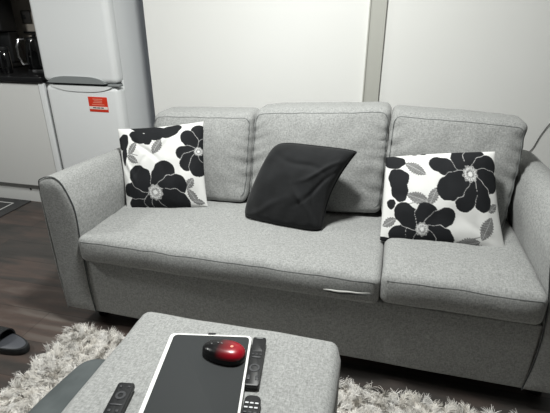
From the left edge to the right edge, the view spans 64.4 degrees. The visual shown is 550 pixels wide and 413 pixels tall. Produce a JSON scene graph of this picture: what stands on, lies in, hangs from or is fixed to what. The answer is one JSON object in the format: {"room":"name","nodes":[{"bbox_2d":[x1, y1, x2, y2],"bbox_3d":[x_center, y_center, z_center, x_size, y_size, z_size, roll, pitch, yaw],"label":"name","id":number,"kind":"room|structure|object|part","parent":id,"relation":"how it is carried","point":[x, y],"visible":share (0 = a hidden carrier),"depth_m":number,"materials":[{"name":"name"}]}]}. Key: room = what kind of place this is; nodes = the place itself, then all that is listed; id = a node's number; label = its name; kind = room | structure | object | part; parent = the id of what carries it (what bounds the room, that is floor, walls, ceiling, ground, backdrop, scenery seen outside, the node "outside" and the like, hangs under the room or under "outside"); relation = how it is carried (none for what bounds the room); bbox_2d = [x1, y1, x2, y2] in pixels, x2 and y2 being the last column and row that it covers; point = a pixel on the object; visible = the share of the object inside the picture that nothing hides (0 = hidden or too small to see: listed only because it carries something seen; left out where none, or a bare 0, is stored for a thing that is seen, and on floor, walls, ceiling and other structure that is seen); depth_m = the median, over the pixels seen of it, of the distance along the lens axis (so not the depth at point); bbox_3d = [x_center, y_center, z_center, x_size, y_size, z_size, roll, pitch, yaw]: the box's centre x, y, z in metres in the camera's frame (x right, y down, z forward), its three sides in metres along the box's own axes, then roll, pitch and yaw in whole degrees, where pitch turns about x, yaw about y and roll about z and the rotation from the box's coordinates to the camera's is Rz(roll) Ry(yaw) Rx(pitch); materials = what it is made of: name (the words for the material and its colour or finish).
{"room":"living room","nodes":[
{"label":"living room","id":0,"kind":"room"},
{"bbox_2d":[11,0,36,62],"bbox_3d":[-1.634,-1.375,3.372,2.500,2.400,0.100,6,24,13],"label":"wall","id":1,"kind":"structure","parent":0,"point":[17,5],"depth_m":3.38,"materials":[{"name":"black"}]},
{"bbox_2d":[20,11,31,22],"bbox_3d":[-1.906,-1.450,3.344,0.080,0.090,0.020,6,24,13],"label":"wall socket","id":2,"kind":"object","parent":1,"relation":"attached to","point":[25,15],"visible":1,"depth_m":3.34,"materials":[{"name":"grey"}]},
{"bbox_2d":[0,201,549,412],"bbox_3d":[-0.866,0.964,1.160,5.400,0.100,5.500,6,24,13],"label":"floor","id":3,"kind":"structure","parent":0,"point":[33,303],"depth_m":1.99,"materials":[{"name":"laminate"}]},
{"bbox_2d":[0,326,29,354],"bbox_3d":[-1.162,0.556,1.859,0.270,0.081,0.108,8,25,18],"label":"sandal","id":4,"kind":"object","parent":3,"relation":"on","point":[11,343],"visible":1,"depth_m":1.84,"materials":[{"name":"rubber"}]},
{"bbox_2d":[0,197,30,216],"bbox_3d":[-2.228,0.091,3.009,0.585,0.008,0.825,6,24,13],"label":"floor mat","id":5,"kind":"object","parent":3,"relation":"on","point":[7,205],"visible":1,"depth_m":3.24,"materials":[{"name":"grey"}]},
{"bbox_2d":[0,81,63,201],"bbox_3d":[-2.027,-0.573,3.423,1.269,0.890,0.613,6,24,13],"label":"base cabinet","id":6,"kind":"object","parent":3,"relation":"on","point":[29,146],"visible":0.36,"depth_m":3.06,"materials":[{"name":"grey"}]},
{"bbox_2d":[0,65,47,82],"bbox_3d":[-2.039,-0.996,3.234,1.245,0.034,0.625,6,24,13],"label":"countertop","id":7,"kind":"structure","parent":6,"relation":"on","point":[21,74],"depth_m":2.88,"materials":[{"name":"black"}]},
{"bbox_2d":[0,46,13,73],"bbox_3d":[-1.852,-1.006,2.997,0.076,0.174,0.076,6,24,13],"label":"canister","id":8,"kind":"object","parent":7,"relation":"on","point":[6,66],"visible":1,"depth_m":2.98,"materials":[{"name":"black"}]},
{"bbox_3d":[-1.852,-1.073,2.968,0.076,0.028,0.076,6,24,13],"label":"lid","id":9,"kind":"part","parent":8,"relation":"part of","materials":[{"name":"black plastic"}]},
{"bbox_2d":[0,0,24,68],"bbox_3d":[-2.133,-1.288,3.252,0.300,0.484,0.260,6,24,13],"label":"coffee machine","id":10,"kind":"object","parent":7,"relation":"on","point":[9,35],"visible":0.89,"depth_m":3.27,"materials":[{"name":"black plastic"}]},
{"bbox_2d":[15,34,43,71],"bbox_3d":[-1.706,-1.096,3.111,0.198,0.246,0.174,-4,24,-9],"label":"kettle","id":11,"kind":"object","parent":7,"relation":"on","point":[33,58],"visible":0.7,"depth_m":3.06,"materials":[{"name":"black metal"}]},
{"bbox_3d":[-1.763,-1.073,3.039,0.019,0.181,0.068,20,31,38],"label":"handle","id":12,"kind":"part","parent":11,"relation":"part of","materials":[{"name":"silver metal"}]},
{"bbox_3d":[-1.698,-1.186,3.079,0.108,0.023,0.108,6,24,13],"label":"lid","id":13,"kind":"part","parent":11,"relation":"part of","materials":[{"name":"black plastic"}]},
{"bbox_3d":[-1.525,-0.470,3.005,0.042,0.738,0.026,6,24,13],"label":"panel","id":14,"kind":"part","parent":6,"relation":"part of","materials":[{"name":"white ceramic"}]},
{"bbox_2d":[29,0,154,168],"bbox_3d":[-1.150,-0.901,3.016,0.545,1.780,0.635,6,24,13],"label":"refrigerator","id":15,"kind":"object","parent":3,"relation":"on","point":[94,54],"visible":0.63,"depth_m":2.75,"materials":[{"name":"white metal"}]},
{"bbox_3d":[-1.217,-1.202,2.615,0.528,0.887,0.105,6,24,13],"label":"door","id":16,"kind":"part","parent":15,"relation":"part of","materials":[{"name":"white ceramic"}]},
{"bbox_3d":[-1.246,-0.797,2.747,0.415,0.042,0.030,6,24,13],"label":"handle","id":17,"kind":"part","parent":15,"relation":"part of","materials":[{"name":"grey plastic"}]},
{"bbox_3d":[-1.220,-0.745,2.764,0.440,0.035,0.023,6,24,13],"label":"handle","id":18,"kind":"part","parent":15,"relation":"part of","materials":[{"name":"white plastic"}]},
{"bbox_3d":[-1.217,-0.417,2.961,0.528,0.797,0.105,6,24,13],"label":"door","id":19,"kind":"part","parent":15,"relation":"part of","materials":[{"name":"white metal"}]},
{"bbox_2d":[92,99,101,104],"bbox_3d":[-1.121,-0.661,2.765,0.088,0.039,0.001,6,24,13],"label":"print","id":20,"kind":"object","parent":15,"relation":"on","point":[94,101],"depth_m":2.77,"materials":[{"name":"red paper"}]},
{"bbox_2d":[0,322,516,412],"bbox_3d":[0.016,0.952,1.002,2.398,0.049,1.666,6,24,13],"label":"shaggy rug","id":21,"kind":"object","parent":3,"relation":"on","point":[80,344],"visible":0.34,"depth_m":1.64,"materials":[{"name":"grey carpet"}]},
{"bbox_2d":[28,359,105,412],"bbox_3d":[-0.626,0.729,1.103,0.170,0.346,0.795,6,24,13],"label":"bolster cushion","id":22,"kind":"object","parent":21,"relation":"on","point":[60,396],"visible":0.38,"depth_m":1.22,"materials":[{"name":"grey fabric"}]},
{"bbox_2d":[61,312,340,412],"bbox_3d":[-0.191,0.682,1.084,0.629,0.452,0.707,6,24,13],"label":"footstool","id":23,"kind":"object","parent":21,"relation":"on","point":[299,374],"visible":0.66,"depth_m":1.13,"materials":[{"name":"grey fabric"}]},
{"bbox_2d":[103,382,134,412],"bbox_3d":[-0.365,0.464,0.985,0.040,0.015,0.165,2,24,4],"label":"remote control","id":24,"kind":"object","parent":23,"relation":"on","point":[123,392],"visible":1,"depth_m":1.01,"materials":[{"name":"black plastic"}]},
{"bbox_2d":[139,333,251,412],"bbox_3d":[-0.187,0.432,1.059,0.228,0.014,0.367,1,24,3],"label":"mouse pad","id":25,"kind":"object","parent":23,"relation":"on","point":[184,380],"visible":1,"depth_m":1.06,"materials":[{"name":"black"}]},
{"bbox_2d":[202,339,245,365],"bbox_3d":[-0.133,0.370,1.132,0.118,0.034,0.068,7,25,15],"label":"computer mouse","id":26,"kind":"object","parent":25,"relation":"on","point":[219,351],"visible":1,"depth_m":1.11,"materials":[{"name":"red plastic"}]},
{"bbox_2d":[241,395,260,412],"bbox_3d":[-0.060,0.478,0.952,0.038,0.017,0.160,3,24,7],"label":"remote control","id":27,"kind":"object","parent":23,"relation":"on","point":[252,403],"visible":1,"depth_m":1.00,"materials":[{"name":"black plastic"}]},
{"bbox_2d":[245,337,265,388],"bbox_3d":[-0.049,0.400,1.131,0.036,0.015,0.172,2,24,5],"label":"remote control","id":28,"kind":"object","parent":23,"relation":"on","point":[254,369],"visible":1,"depth_m":1.12,"materials":[{"name":"black plastic"}]},
{"bbox_2d":[38,102,549,395],"bbox_3d":[0.141,0.050,1.954,2.050,0.933,0.896,6,24,13],"label":"sofa","id":29,"kind":"object","parent":3,"relation":"on","point":[482,313],"visible":0.75,"depth_m":1.74,"materials":[{"name":"grey fabric"}]},
{"bbox_3d":[-0.767,0.011,2.218,0.156,0.635,0.861,6,24,13],"label":"armrest","id":30,"kind":"part","parent":29,"relation":"part of","materials":[{"name":"grey fabric"}]},
{"bbox_2d":[118,121,207,207],"bbox_3d":[-0.531,-0.194,2.041,0.449,0.386,0.195,2,24,5],"label":"throw pillow","id":31,"kind":"object","parent":29,"relation":"on","point":[163,167],"visible":1,"depth_m":2.00,"materials":[{"name":"fabric"}]},
{"bbox_2d":[154,107,258,201],"bbox_3d":[-0.348,-0.267,2.171,0.517,0.418,0.308,6,24,13],"label":"cushion","id":32,"kind":"object","parent":29,"relation":"on","point":[229,133],"depth_m":2.05,"materials":[{"name":"grey fabric"}]},
{"bbox_2d":[79,196,383,303],"bbox_3d":[-0.147,0.114,1.929,1.221,0.133,0.642,6,24,13],"label":"seat cushion","id":33,"kind":"object","parent":29,"relation":"on","point":[343,260],"depth_m":1.72,"materials":[{"name":"grey fabric"}]},
{"bbox_2d":[245,143,356,230],"bbox_3d":[0.097,-0.084,1.843,0.464,0.337,0.209,6,24,13],"label":"throw pillow","id":34,"kind":"object","parent":29,"relation":"on","point":[293,186],"visible":0.98,"depth_m":1.78,"materials":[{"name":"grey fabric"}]},
{"bbox_2d":[250,102,391,212],"bbox_3d":[0.202,-0.233,2.037,0.621,0.481,0.314,6,24,13],"label":"cushion","id":35,"kind":"object","parent":29,"relation":"on","point":[360,127],"depth_m":1.92,"materials":[{"name":"grey fabric"}]},
{"bbox_2d":[380,152,503,246],"bbox_3d":[0.666,-0.032,1.708,0.476,0.351,0.208,6,24,13],"label":"throw pillow","id":36,"kind":"object","parent":29,"relation":"on","point":[443,197],"visible":0.93,"depth_m":1.67,"materials":[{"name":"fabric"}]},
{"bbox_2d":[381,105,527,228],"bbox_3d":[0.756,-0.167,1.890,0.542,0.466,0.322,6,24,13],"label":"cushion","id":37,"kind":"object","parent":29,"relation":"on","point":[414,130],"depth_m":1.79,"materials":[{"name":"grey fabric"}]},
{"bbox_2d":[380,219,548,324],"bbox_3d":[0.695,0.188,1.722,0.524,0.138,0.639,6,24,13],"label":"seat cushion","id":38,"kind":"object","parent":29,"relation":"on","point":[506,283],"depth_m":1.49,"materials":[{"name":"grey fabric"}]},
{"bbox_3d":[1.046,0.192,1.777,0.183,0.662,0.861,6,24,13],"label":"armrest","id":39,"kind":"part","parent":29,"relation":"part of","materials":[{"name":"grey fabric"}]},
{"bbox_2d":[143,0,549,168],"bbox_3d":[0.757,-0.915,2.331,3.115,2.400,0.120,6,24,13],"label":"wall","id":40,"kind":"structure","parent":0,"point":[493,56],"depth_m":2.38,"materials":[{"name":"paint"}]},
{"bbox_2d":[362,0,387,101],"bbox_3d":[0.532,-0.906,2.310,0.088,2.400,0.030,6,24,13],"label":"trim","id":41,"kind":"structure","parent":40,"relation":"attached to","point":[377,8],"depth_m":2.33,"materials":[{"name":"grey paint"}]}
]}

